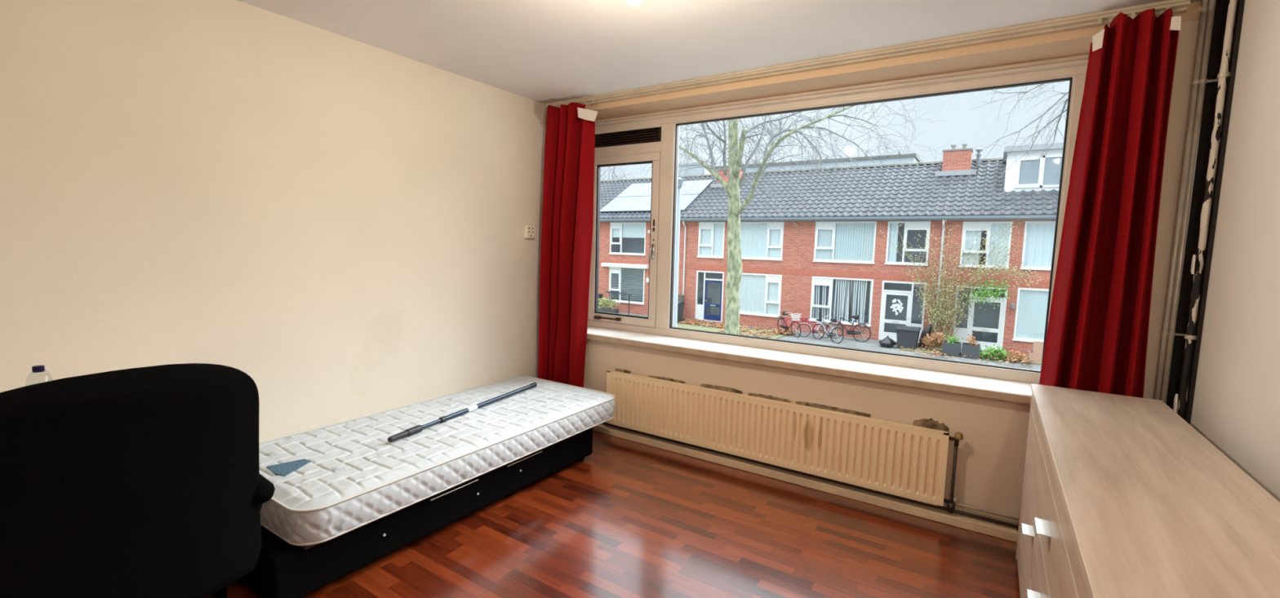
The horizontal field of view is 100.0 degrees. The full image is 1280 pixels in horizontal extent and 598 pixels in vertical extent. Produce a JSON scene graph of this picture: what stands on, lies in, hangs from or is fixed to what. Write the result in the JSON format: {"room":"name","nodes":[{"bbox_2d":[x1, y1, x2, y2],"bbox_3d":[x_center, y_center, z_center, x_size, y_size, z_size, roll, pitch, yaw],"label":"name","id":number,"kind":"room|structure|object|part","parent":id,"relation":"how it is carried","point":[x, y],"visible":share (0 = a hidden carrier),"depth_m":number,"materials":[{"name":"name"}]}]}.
{"room":"bedroom","nodes":[
{"label":"bedroom","id":0,"kind":"room"},
{"bbox_2d":[0,0,546,442],"bbox_3d":[-2.014,-0.130,2.540,0.150,2.500,5.040,5,7,33],"label":"wall","id":1,"kind":"structure","parent":0,"point":[335,222],"depth_m":2.61,"materials":[{"name":"beige paint"}]},
{"bbox_2d":[524,225,534,238],"bbox_3d":[-0.846,-0.513,4.112,0.032,0.095,0.085,5,7,33],"label":"wall socket","id":2,"kind":"object","parent":1,"relation":"attached to","point":[529,231],"visible":1,"depth_m":4.09,"materials":[{"name":"beige plastic"}]},
{"bbox_2d":[204,431,1020,597],"bbox_3d":[-0.422,1.319,1.609,4.040,0.120,5.040,5,7,33],"label":"floor","id":3,"kind":"structure","parent":0,"point":[629,519],"depth_m":2.55,"materials":[{"name":"brown wood"}]},
{"bbox_2d":[0,363,275,597],"bbox_3d":[-1.464,0.690,1.458,0.666,1.104,0.686,5,7,33],"label":"office chair","id":4,"kind":"object","parent":3,"relation":"on","point":[140,482],"visible":1,"depth_m":1.26,"materials":[{"name":"black fabric"}]},
{"bbox_3d":[-1.238,0.555,1.664,0.352,0.080,0.076,5,7,33],"label":"armrest","id":5,"kind":"part","parent":4,"relation":"part of","materials":[{"name":"black fabric"}]},
{"bbox_2d":[239,427,592,597],"bbox_3d":[-1.145,0.970,3.053,0.880,0.256,2.020,5,7,33],"label":"bed base","id":6,"kind":"object","parent":3,"relation":"on","point":[282,570],"visible":0.47,"depth_m":2.37,"materials":[{"name":"black fabric"}]},
{"bbox_3d":[-1.114,0.849,3.083,0.880,0.020,1.920,5,7,33],"label":"slat frame","id":7,"kind":"part","parent":6,"relation":"part of","materials":[{"name":"brown wood"}]},
{"bbox_2d":[258,376,615,546],"bbox_3d":[-1.085,0.760,3.092,0.947,0.156,2.057,5,7,33],"label":"mattress","id":8,"kind":"object","parent":6,"relation":"on","point":[330,482],"visible":0.91,"depth_m":2.64,"materials":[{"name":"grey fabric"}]},
{"bbox_2d":[387,382,537,442],"bbox_3d":[-0.996,0.653,3.246,0.038,0.038,1.252,4,6,24],"label":"pole","id":9,"kind":"object","parent":8,"relation":"on","point":[418,428],"visible":1,"depth_m":3.07,"materials":[{"name":"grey metal"}]},
{"bbox_2d":[1015,383,1279,597],"bbox_3d":[1.383,0.892,1.521,0.471,0.838,2.112,5,7,33],"label":"dresser","id":10,"kind":"object","parent":3,"relation":"on","point":[1122,497],"visible":1,"depth_m":1.35,"materials":[{"name":"brown wood"}]},
{"bbox_3d":[1.401,0.841,1.942,0.035,0.014,0.090,5,7,33],"label":"handle","id":11,"kind":"part","parent":10,"relation":"part of","materials":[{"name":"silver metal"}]},
{"bbox_3d":[1.586,0.858,2.182,0.019,0.691,0.715,5,7,33],"label":"door","id":12,"kind":"part","parent":10,"relation":"part of","materials":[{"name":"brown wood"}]},
{"bbox_3d":[1.159,0.892,1.578,0.035,0.014,0.110,5,7,33],"label":"handle","id":13,"kind":"part","parent":10,"relation":"part of","materials":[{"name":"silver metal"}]},
{"bbox_3d":[1.019,0.919,1.319,0.019,0.230,1.345,5,7,33],"label":"drawer","id":14,"kind":"part","parent":10,"relation":"part of","materials":[{"name":"brown wood"}]},
{"bbox_3d":[1.164,0.666,1.556,0.035,0.014,0.110,5,7,33],"label":"handle","id":15,"kind":"part","parent":10,"relation":"part of","materials":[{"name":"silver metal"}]},
{"bbox_3d":[1.025,0.693,1.297,0.019,0.217,1.345,5,7,33],"label":"drawer","id":16,"kind":"part","parent":10,"relation":"part of","materials":[{"name":"brown wood"}]},
{"bbox_3d":[-2.079,0.826,1.856,0.610,0.727,0.900,5,7,33],"label":"desk","id":17,"kind":"object","parent":3,"relation":"on","visible":0},
{"bbox_2d":[25,365,53,382],"bbox_3d":[-2.173,0.344,1.947,0.071,0.206,0.071,5,7,33],"label":"water bottle","id":18,"kind":"object","parent":17,"relation":"on","point":[36,369],"visible":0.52,"depth_m":1.93,"materials":[{"name":"clear plastic"}]},
{"bbox_2d":[236,0,1203,103],"bbox_3d":[-0.334,-1.290,1.387,4.040,0.120,5.120,5,7,33],"label":"ceiling","id":19,"kind":"structure","parent":0,"point":[544,51],"depth_m":2.68,"materials":[{"name":"paint"}]},
{"bbox_2d":[626,0,640,4],"bbox_3d":[-0.021,-1.192,1.999,0.155,0.180,0.155,5,7,33],"label":"ceiling lamp","id":20,"kind":"object","parent":19,"relation":"hanging from","point":[630,2],"visible":1,"depth_m":2.00,"materials":[{"name":"white"}]},
{"bbox_2d":[618,312,1041,370],"bbox_3d":[11.781,0.398,36.527,100.000,0.200,66.250,5,7,33],"label":"ground","id":21,"kind":"structure","parent":0,"point":[847,342],"depth_m":20.54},
{"bbox_2d":[598,293,603,306],"bbox_3d":[-2.387,0.215,28.526,0.615,0.998,0.744,5,7,33],"label":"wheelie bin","id":22,"kind":"object","parent":21,"relation":"on","point":[600,295],"visible":0.16,"depth_m":28.40,"materials":[{"name":"grey plastic"}]},
{"bbox_2d":[600,167,626,180],"bbox_3d":[-5.453,-8.768,57.025,12.225,13.167,10.489,1,6,-3],"label":"bare tree","id":23,"kind":"object","parent":21,"relation":"on","point":[605,171],"visible":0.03,"depth_m":55.40,"materials":[{"name":"grey plant"}]},
{"bbox_2d":[600,166,641,180],"bbox_3d":[-0.463,-7.924,52.710,11.579,12.588,10.792,6,7,37],"label":"bare tree","id":24,"kind":"object","parent":21,"relation":"on","point":[614,168],"visible":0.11,"depth_m":49.94,"materials":[{"name":"grey plant"}]},
{"bbox_2d":[598,173,716,315],"bbox_3d":[0.790,-3.413,32.263,8.700,7.715,8.900,5,7,33],"label":"house","id":25,"kind":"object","parent":21,"relation":"on","point":[624,227],"visible":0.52,"depth_m":28.95,"materials":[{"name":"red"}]},
{"bbox_3d":[-1.444,-5.266,29.891,0.870,0.941,1.576,5,7,33],"label":"solar panel","id":26,"kind":"part","parent":25,"relation":"part of","materials":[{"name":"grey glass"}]},
{"bbox_3d":[-0.704,-5.200,29.410,0.870,0.941,1.576,5,7,33],"label":"solar panel","id":27,"kind":"part","parent":25,"relation":"part of","materials":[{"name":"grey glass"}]},
{"bbox_2d":[610,269,643,300],"bbox_3d":[-0.675,-0.785,28.683,2.220,1.576,0.064,5,7,33],"label":"blind","id":28,"kind":"object","parent":25,"relation":"hanging from","point":[612,271],"depth_m":28.76,"materials":[{"name":"white plastic"}]},
{"bbox_2d":[612,223,644,238],"bbox_3d":[-0.599,-3.633,28.408,2.200,0.767,0.010,5,7,33],"label":"blind","id":29,"kind":"object","parent":25,"relation":"hanging from","point":[627,230],"depth_m":28.39,"materials":[{"name":"white"}]},
{"bbox_3d":[-0.543,-6.294,31.134,0.870,0.941,1.576,5,7,33],"label":"solar panel","id":30,"kind":"part","parent":25,"relation":"part of","materials":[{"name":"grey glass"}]},
{"bbox_3d":[0.035,-5.134,28.928,0.870,0.941,1.576,5,7,33],"label":"solar panel","id":31,"kind":"part","parent":25,"relation":"part of","materials":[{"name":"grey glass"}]},
{"bbox_3d":[0.197,-6.228,30.653,0.870,0.941,1.576,5,7,33],"label":"solar panel","id":32,"kind":"part","parent":25,"relation":"part of","materials":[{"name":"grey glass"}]},
{"bbox_3d":[0.775,-5.068,28.447,0.870,0.941,1.576,5,7,33],"label":"solar panel","id":33,"kind":"part","parent":25,"relation":"part of","materials":[{"name":"clear glass"}]},
{"bbox_3d":[0.937,-6.162,30.171,0.870,0.941,1.576,5,7,33],"label":"solar panel","id":34,"kind":"part","parent":25,"relation":"part of","materials":[{"name":"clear glass"}]},
{"bbox_3d":[2.416,-6.029,29.208,0.870,0.941,1.576,5,7,33],"label":"solar panel","id":35,"kind":"part","parent":25,"relation":"part of","materials":[{"name":"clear glass"}]},
{"bbox_3d":[2.254,-4.935,27.484,0.870,0.941,1.576,5,7,33],"label":"solar panel","id":36,"kind":"part","parent":25,"relation":"part of","materials":[{"name":"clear glass"}]},
{"bbox_3d":[3.155,-5.963,28.727,0.870,0.941,1.576,5,7,33],"label":"solar panel","id":37,"kind":"part","parent":25,"relation":"part of","materials":[{"name":"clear glass"}]},
{"bbox_2d":[673,177,684,327],"bbox_3d":[0.837,-0.232,12.630,0.220,5.160,0.220,5,7,33],"label":"street lamp","id":38,"kind":"object","parent":21,"relation":"on","point":[680,180],"visible":0.53,"depth_m":12.50,"materials":[{"name":"silver metal"}]},
{"bbox_3d":[0.835,-0.123,12.641,0.166,4.940,0.170,5,7,33],"label":"post","id":39,"kind":"part","parent":38,"relation":"part of","materials":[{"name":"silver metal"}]},
{"bbox_2d":[677,294,684,319],"bbox_3d":[1.705,0.374,26.560,0.958,1.279,0.115,5,7,33],"label":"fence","id":40,"kind":"object","parent":21,"relation":"on","point":[680,296],"visible":0.12,"depth_m":26.28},
{"bbox_2d":[678,162,718,176],"bbox_3d":[6.789,-8.134,58.471,3.300,12.240,6.200,5,7,33],"label":"building","id":41,"kind":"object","parent":21,"relation":"on","point":[692,166],"visible":0.07,"depth_m":55.38,"materials":[{"name":"grey"}]},
{"bbox_2d":[681,167,829,331],"bbox_3d":[6.811,-3.031,28.330,5.700,8.030,8.900,5,7,33],"label":"house","id":42,"kind":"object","parent":21,"relation":"on","point":[770,257],"visible":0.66,"depth_m":25.15,"materials":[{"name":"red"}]},
{"bbox_3d":[3.370,-0.128,26.008,1.450,2.430,0.080,5,7,33],"label":"door frame","id":43,"kind":"part","parent":42,"relation":"part of","materials":[{"name":"white wood"}]},
{"bbox_2d":[699,223,723,256],"bbox_3d":[3.457,-2.849,25.795,1.280,1.590,0.038,5,7,33],"label":"drape","id":44,"kind":"object","parent":42,"relation":"hanging from","point":[711,235],"depth_m":25.75,"materials":[{"name":"white fabric"}]},
{"bbox_3d":[3.534,0.084,25.920,0.918,1.975,0.045,5,7,33],"label":"door","id":45,"kind":"part","parent":42,"relation":"part of","materials":[{"name":"blue paint"}]},
{"bbox_2d":[739,274,778,315],"bbox_3d":[5.379,-0.229,24.743,2.250,1.800,0.038,5,7,33],"label":"drape","id":46,"kind":"object","parent":42,"relation":"hanging from","point":[758,293],"depth_m":24.66,"materials":[{"name":"white fabric"}]},
{"bbox_2d":[740,223,781,257],"bbox_3d":[5.400,-2.675,24.530,2.290,1.590,0.038,5,7,33],"label":"drape","id":47,"kind":"object","parent":42,"relation":"hanging from","point":[757,241],"depth_m":24.46,"materials":[{"name":"white fabric"}]},
{"bbox_2d":[602,97,961,334],"bbox_3d":[3.441,-3.412,14.351,9.128,11.283,5.251,6,7,41],"label":"plane tree","id":48,"kind":"object","parent":21,"relation":"on","point":[735,152],"visible":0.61,"depth_m":14.60,"materials":[{"name":"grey plant"}]},
{"bbox_2d":[777,311,801,337],"bbox_3d":[6.187,1.018,22.528,0.541,1.052,1.661,-2,6,-28],"label":"bicycle","id":49,"kind":"object","parent":21,"relation":"on","point":[784,313],"visible":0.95,"depth_m":22.42,"materials":[{"name":"red metal"}]},
{"bbox_3d":[6.220,0.966,22.626,0.118,0.562,0.872,-6,8,-18],"label":"frame","id":50,"kind":"part","parent":49,"relation":"part of","materials":[{"name":"red paint"}]},
{"bbox_2d":[789,313,801,320],"bbox_3d":[6.391,0.745,22.029,0.378,0.247,0.318,-6,8,-18],"label":"basket","id":51,"kind":"object","parent":49,"relation":"on","point":[793,317],"depth_m":21.98,"materials":[{"name":"white"}]},
{"bbox_2d":[796,316,830,337],"bbox_3d":[7.221,1.161,22.265,1.364,0.864,0.444,2,6,4],"label":"bicycle","id":52,"kind":"object","parent":21,"relation":"on","point":[802,318],"visible":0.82,"depth_m":22.23,"materials":[{"name":"red metal"}]},
{"bbox_2d":[800,317,807,323],"bbox_3d":[6.816,0.879,22.306,0.264,0.206,0.312,3,0,13],"label":"basket","id":53,"kind":"object","parent":52,"relation":"on","point":[802,318],"depth_m":22.23,"materials":[{"name":"red paint"}]},
{"bbox_3d":[7.280,1.134,22.196,0.716,0.461,0.097,3,0,13],"label":"frame","id":54,"kind":"part","parent":52,"relation":"part of","materials":[{"name":"red paint"}]},
{"bbox_2d":[711,151,922,173],"bbox_3d":[13.428,-5.134,41.144,14.100,9.990,8.200,5,7,33],"label":"apartment block","id":55,"kind":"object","parent":21,"relation":"on","point":[866,161],"visible":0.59,"depth_m":35.71,"materials":[{"name":"grey"}]},
{"bbox_2d":[812,315,844,343],"bbox_3d":[7.478,1.185,21.327,0.514,1.019,1.576,0,6,-12],"label":"bicycle","id":56,"kind":"object","parent":21,"relation":"on","point":[830,334],"visible":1,"depth_m":21.17,"materials":[{"name":"grey metal"}]},
{"bbox_3d":[7.506,1.150,21.265,0.114,0.544,0.844,5,3,-27],"label":"frame","id":57,"kind":"part","parent":56,"relation":"part of","materials":[{"name":"silver metal"}]},
{"bbox_2d":[826,312,871,342],"bbox_3d":[8.440,1.116,21.725,0.571,1.130,1.746,-2,7,-33],"label":"bicycle","id":58,"kind":"object","parent":21,"relation":"on","point":[852,332],"visible":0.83,"depth_m":21.57,"materials":[{"name":"grey metal"}]},
{"bbox_3d":[8.494,1.077,21.673,0.936,0.603,0.126,6,2,41],"label":"frame","id":59,"kind":"part","parent":58,"relation":"part of","materials":[{"name":"grey paint"}]},
{"bbox_2d":[676,321,1041,364],"bbox_3d":[1.074,1.244,23.874,36.000,0.039,5.800,5,7,33],"label":"lawn","id":60,"kind":"structure","parent":21,"relation":"on","point":[701,327],"depth_m":22.68,"materials":[{"name":"green plant"}]},
{"bbox_2d":[598,295,620,313],"bbox_3d":[-1.611,0.327,27.497,1.446,1.020,0.865,5,7,33],"label":"flower planter","id":61,"kind":"object","parent":60,"relation":"on","point":[611,303],"visible":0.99,"depth_m":27.36,"materials":[{"name":"grey"}]},
{"bbox_2d":[605,291,631,315],"bbox_3d":[-1.123,0.228,27.758,1.652,1.192,0.064,5,7,33],"label":"railing","id":62,"kind":"object","parent":60,"relation":"on","point":[628,295],"visible":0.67,"depth_m":27.52,"materials":[{"name":"grey metal"}]},
{"bbox_3d":[-1.109,-0.303,27.706,1.652,0.124,0.064,5,7,33],"label":"handrail","id":63,"kind":"part","parent":62,"relation":"part of","materials":[{"name":"grey plastic"}]},
{"bbox_2d":[676,301,684,322],"bbox_3d":[1.740,0.621,25.363,0.530,1.018,0.655,5,7,33],"label":"wheelie bin","id":64,"kind":"object","parent":60,"relation":"on","point":[680,304],"visible":0.36,"depth_m":25.17,"materials":[{"name":"grey plastic"}]},
{"bbox_2d":[676,318,1034,367],"bbox_3d":[7.324,1.560,21.530,13.797,0.133,2.860,5,7,33],"label":"fallen leaves","id":65,"kind":"object","parent":60,"relation":"on","point":[776,331],"visible":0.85,"depth_m":22.94,"materials":[{"name":"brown plant"}]},
{"bbox_2d":[919,320,933,347],"bbox_3d":[10.839,1.314,20.331,0.456,1.080,0.357,5,7,33],"label":"bag","id":66,"kind":"object","parent":60,"relation":"on","point":[928,329],"visible":0.68,"depth_m":20.23,"materials":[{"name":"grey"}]},
{"bbox_2d":[919,332,946,351],"bbox_3d":[10.687,1.546,19.645,0.864,0.764,0.723,5,7,33],"label":"hydrangea bush","id":67,"kind":"object","parent":60,"relation":"on","point":[937,338],"visible":0.99,"depth_m":19.53,"materials":[{"name":"brown plant"}]},
{"bbox_2d":[880,216,1046,348],"bbox_3d":[11.569,-0.532,19.696,5.337,4.938,1.298,5,7,33],"label":"climbing shrub","id":68,"kind":"object","parent":60,"relation":"on","point":[940,317],"visible":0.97,"depth_m":19.80,"materials":[{"name":"green plant"}]},
{"bbox_2d":[1027,351,1042,364],"bbox_3d":[13.397,1.975,17.998,0.620,0.360,0.430,5,7,33],"label":"crate","id":69,"kind":"object","parent":60,"relation":"on","point":[1036,357],"visible":0.37,"depth_m":17.89,"materials":[{"name":"beige cardboard"}]},
{"bbox_2d":[1031,341,1043,354],"bbox_3d":[13.448,1.629,17.937,0.520,0.340,0.430,5,7,33],"label":"crate","id":70,"kind":"object","parent":69,"relation":"on","point":[1037,347],"visible":0.54,"depth_m":17.85,"materials":[{"name":"beige"}]},
{"bbox_2d":[795,143,976,343],"bbox_3d":[11.799,-2.700,25.073,6.230,8.260,8.900,5,7,33],"label":"house","id":71,"kind":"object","parent":21,"relation":"on","point":[844,266],"visible":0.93,"depth_m":22.41,"materials":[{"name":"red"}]},
{"bbox_2d":[813,279,871,323],"bbox_3d":[8.509,0.046,22.710,2.344,1.790,0.010,5,7,33],"label":"blind","id":72,"kind":"object","parent":71,"relation":"hanging from","point":[850,282],"depth_m":22.60,"materials":[{"name":"white fabric"}]},
{"bbox_2d":[815,223,875,261],"bbox_3d":[8.563,-2.397,22.470,2.310,1.600,0.044,5,7,33],"label":"blind","id":73,"kind":"object","parent":71,"relation":"hanging from","point":[842,232],"depth_m":22.46,"materials":[{"name":"white fabric"}]},
{"bbox_2d":[887,223,898,262],"bbox_3d":[10.107,-2.253,21.465,0.335,1.590,0.052,5,7,33],"label":"drape","id":74,"kind":"object","parent":71,"relation":"hanging from","point":[891,228],"depth_m":21.46,"materials":[{"name":"white fabric"}]},
{"bbox_3d":[10.255,0.695,21.544,1.008,1.955,0.045,5,7,33],"label":"door","id":75,"kind":"part","parent":71,"relation":"part of","materials":[{"name":"white"}]},
{"bbox_3d":[10.443,0.515,21.403,1.580,2.410,0.080,5,7,33],"label":"door frame","id":76,"kind":"part","parent":71,"relation":"part of","materials":[{"name":"white wood"}]},
{"bbox_2d":[951,144,956,149],"bbox_3d":[13.469,-6.486,23.066,0.200,0.250,0.200,5,7,33],"label":"chimney pot","id":77,"kind":"object","parent":71,"relation":"on","point":[953,147],"depth_m":23.00,"materials":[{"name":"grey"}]},
{"bbox_2d":[961,143,967,148],"bbox_3d":[13.803,-6.456,22.849,0.200,0.250,0.200,5,7,33],"label":"chimney pot","id":78,"kind":"object","parent":71,"relation":"on","point":[964,146],"depth_m":22.78,"materials":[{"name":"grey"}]},
{"bbox_2d":[879,336,897,347],"bbox_3d":[9.343,1.605,20.357,0.596,0.420,0.536,-1,6,-25],"label":"bag","id":79,"kind":"object","parent":21,"relation":"on","point":[886,342],"visible":1,"depth_m":20.20,"materials":[{"name":"grey plastic"}]},
{"bbox_2d":[895,325,920,349],"bbox_3d":[10.072,1.453,20.189,0.763,0.798,0.909,5,7,33],"label":"wheelie bin","id":80,"kind":"object","parent":21,"relation":"on","point":[907,336],"visible":0.98,"depth_m":19.89,"materials":[{"name":"grey plastic"}]},
{"bbox_3d":[10.066,1.098,20.131,0.763,0.080,0.853,5,7,33],"label":"lid","id":81,"kind":"part","parent":80,"relation":"part of","materials":[{"name":"grey plastic"}]},
{"bbox_2d":[942,332,961,357],"bbox_3d":[11.040,1.595,19.062,0.593,0.790,0.608,5,7,33],"label":"planter box","id":82,"kind":"object","parent":21,"relation":"on","point":[951,348],"visible":1,"depth_m":18.85,"materials":[{"name":"grey plastic"}]},
{"bbox_2d":[960,330,980,359],"bbox_3d":[11.533,1.551,18.720,0.564,0.968,0.584,5,7,33],"label":"planter box","id":83,"kind":"object","parent":21,"relation":"on","point":[970,348],"visible":1,"depth_m":18.54,"materials":[{"name":"grey plastic"}]},
{"bbox_2d":[979,344,1010,360],"bbox_3d":[12.043,1.838,18.268,0.927,0.553,0.596,5,7,33],"label":"plant","id":84,"kind":"object","parent":21,"relation":"on","point":[991,353],"visible":0.99,"depth_m":18.21,"materials":[{"name":"green plant"}]},
{"bbox_2d":[937,142,1063,355],"bbox_3d":[17.759,-2.082,21.199,9.700,8.090,8.900,5,7,33],"label":"house","id":85,"kind":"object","parent":21,"relation":"on","point":[1019,321],"visible":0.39,"depth_m":19.67,"materials":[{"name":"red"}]},
{"bbox_2d":[961,231,982,264],"bbox_3d":[12.351,-2.043,20.005,0.568,1.570,0.052,5,7,33],"label":"drape","id":86,"kind":"object","parent":85,"relation":"hanging from","point":[969,241],"depth_m":20.02,"materials":[{"name":"white fabric"}]},
{"bbox_3d":[12.616,0.730,19.990,1.600,2.370,0.080,5,7,33],"label":"door frame","id":87,"kind":"part","parent":85,"relation":"part of","materials":[{"name":"white wood"}]},
{"bbox_3d":[12.799,0.943,19.890,1.022,1.915,0.045,5,7,33],"label":"door","id":88,"kind":"part","parent":85,"relation":"part of","materials":[{"name":"white wood"}]},
{"bbox_2d":[984,223,1010,266],"bbox_3d":[13.029,-1.982,19.563,0.690,1.570,0.052,5,7,33],"label":"drape","id":89,"kind":"object","parent":85,"relation":"hanging from","point":[991,227],"depth_m":19.55,"materials":[{"name":"white fabric"}]},
{"bbox_2d":[1015,289,1048,339],"bbox_3d":[14.528,0.605,18.793,2.200,1.790,0.010,5,7,33],"label":"blind","id":90,"kind":"object","parent":85,"relation":"hanging from","point":[1033,304],"depth_m":19.15,"materials":[{"name":"white fabric"}]},
{"bbox_2d":[1023,223,1055,266],"bbox_3d":[14.600,-1.846,18.540,2.170,1.580,0.038,5,7,33],"label":"drape","id":91,"kind":"object","parent":85,"relation":"hanging from","point":[1038,251],"depth_m":18.90,"materials":[{"name":"white fabric"}]},
{"bbox_3d":[16.030,-4.572,18.936,4.500,1.040,0.008,5,7,33],"label":"pane","id":92,"kind":"part","parent":85,"relation":"part of","materials":[{"name":"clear glass"}]},
{"bbox_2d":[940,83,1068,200],"bbox_3d":[9.261,-2.675,9.085,7.471,11.141,3.522,4,6,27],"label":"bare tree","id":93,"kind":"object","parent":21,"relation":"on","point":[1038,86],"visible":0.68,"depth_m":10.01,"materials":[{"name":"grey plant"}]},
{"bbox_2d":[1004,346,1030,363],"bbox_3d":[12.680,1.898,18.071,0.751,0.543,0.674,4,6,21],"label":"plant","id":94,"kind":"object","parent":21,"relation":"on","point":[1016,357],"visible":0.94,"depth_m":17.97,"materials":[{"name":"brown plant"}]},
{"bbox_2d":[544,0,1208,525],"bbox_3d":[0.913,-0.145,3.458,3.740,2.500,0.455,5,7,33],"label":"wall","id":95,"kind":"structure","parent":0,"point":[992,451],"depth_m":2.86,"materials":[{"name":"paint"}]},
{"bbox_2d":[537,102,597,387],"bbox_3d":[-0.548,-0.267,4.059,0.594,2.352,0.185,5,7,33],"label":"curtain","id":96,"kind":"object","parent":95,"relation":"hanging from","point":[567,208],"visible":0.91,"depth_m":4.03,"materials":[{"name":"red fabric"}]},
{"bbox_2d":[605,370,963,513],"bbox_3d":[0.720,0.823,3.419,2.275,0.432,0.080,5,7,33],"label":"radiator","id":97,"kind":"object","parent":95,"relation":"attached to","point":[908,461],"visible":0.99,"depth_m":3.23,"materials":[{"name":"metal"}]},
{"bbox_3d":[0.705,0.811,3.453,2.192,0.382,0.013,5,7,33],"label":"panel","id":98,"kind":"part","parent":97,"relation":"part of","materials":[{"name":"metal"}]},
{"bbox_3d":[1.653,0.709,2.783,0.040,0.034,0.040,5,7,33],"label":"knob","id":99,"kind":"part","parent":97,"relation":"part of","materials":[{"name":"gold metal"}]},
{"bbox_2d":[592,423,1017,542],"bbox_3d":[0.729,1.082,3.453,3.618,0.049,0.069,5,7,33],"label":"baseboard","id":100,"kind":"structure","parent":95,"relation":"attached to","point":[1011,534],"depth_m":3.17,"materials":[{"name":"beige wood"}]},
{"bbox_2d":[602,422,1018,528],"bbox_3d":[0.760,1.004,3.419,3.500,0.094,0.041,5,7,33],"label":"pipe","id":101,"kind":"object","parent":95,"relation":"attached to","point":[957,504],"visible":0.51,"depth_m":3.02,"materials":[{"name":"metal"}]},
{"bbox_2d":[586,54,1088,404],"bbox_3d":[0.814,-0.467,3.502,3.220,1.723,0.407,5,7,33],"label":"window","id":102,"kind":"structure","parent":95,"relation":"attached to","point":[653,138],"depth_m":3.48,"materials":[{"name":"paint"}]},
{"bbox_3d":[-0.128,-0.465,4.280,0.654,1.324,0.064,5,7,33],"label":"casement sash","id":103,"kind":"part","parent":102,"relation":"part of","materials":[{"name":"paint"}]},
{"bbox_2d":[595,127,661,147],"bbox_3d":[-0.100,-1.259,4.214,0.658,0.107,0.056,5,7,33],"label":"vent grille","id":104,"kind":"object","parent":102,"relation":"attached to","point":[627,137],"depth_m":4.19,"materials":[{"name":"brown metal"}]},
{"bbox_3d":[0.085,-0.347,4.084,0.055,0.141,0.034,-2,7,-34],"label":"handle","id":105,"kind":"part","parent":102,"relation":"part of","materials":[{"name":"silver metal"}]},
{"bbox_3d":[0.776,0.369,3.558,3.216,0.038,0.329,5,7,33],"label":"sill","id":106,"kind":"part","parent":102,"relation":"part of","materials":[{"name":"paint"}]},
{"bbox_3d":[0.890,-1.292,3.505,3.220,0.032,0.028,5,7,33],"label":"head moulding","id":107,"kind":"part","parent":102,"relation":"part of","materials":[{"name":"paint"}]},
{"bbox_3d":[0.782,-1.356,3.216,3.595,0.047,0.071,5,7,33],"label":"curtain rail","id":108,"kind":"part","parent":95,"relation":"part of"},
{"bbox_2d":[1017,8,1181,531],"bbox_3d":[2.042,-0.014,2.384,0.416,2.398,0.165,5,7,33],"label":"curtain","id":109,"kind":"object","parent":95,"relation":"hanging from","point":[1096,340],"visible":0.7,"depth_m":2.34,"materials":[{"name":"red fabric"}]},
{"bbox_2d":[1190,0,1279,502],"bbox_3d":[1.236,0.161,0.423,0.150,2.500,5.040,5,7,33],"label":"wall","id":110,"kind":"structure","parent":0,"point":[1236,408],"depth_m":1.87,"materials":[{"name":"beige paint"}]},
{"bbox_2d":[1154,0,1218,404],"bbox_3d":[2.322,0.003,2.317,0.080,2.496,0.029,5,7,33],"label":"pipe","id":111,"kind":"object","parent":110,"relation":"attached to","point":[1198,82],"visible":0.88,"depth_m":2.28,"materials":[{"name":"metal"}]},
{"bbox_2d":[1166,0,1244,424],"bbox_3d":[2.329,0.009,2.268,0.051,2.499,0.144,5,7,33],"label":"pipe","id":112,"kind":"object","parent":110,"relation":"attached to","point":[1221,6],"depth_m":2.25,"materials":[{"name":"black metal"}]}
]}

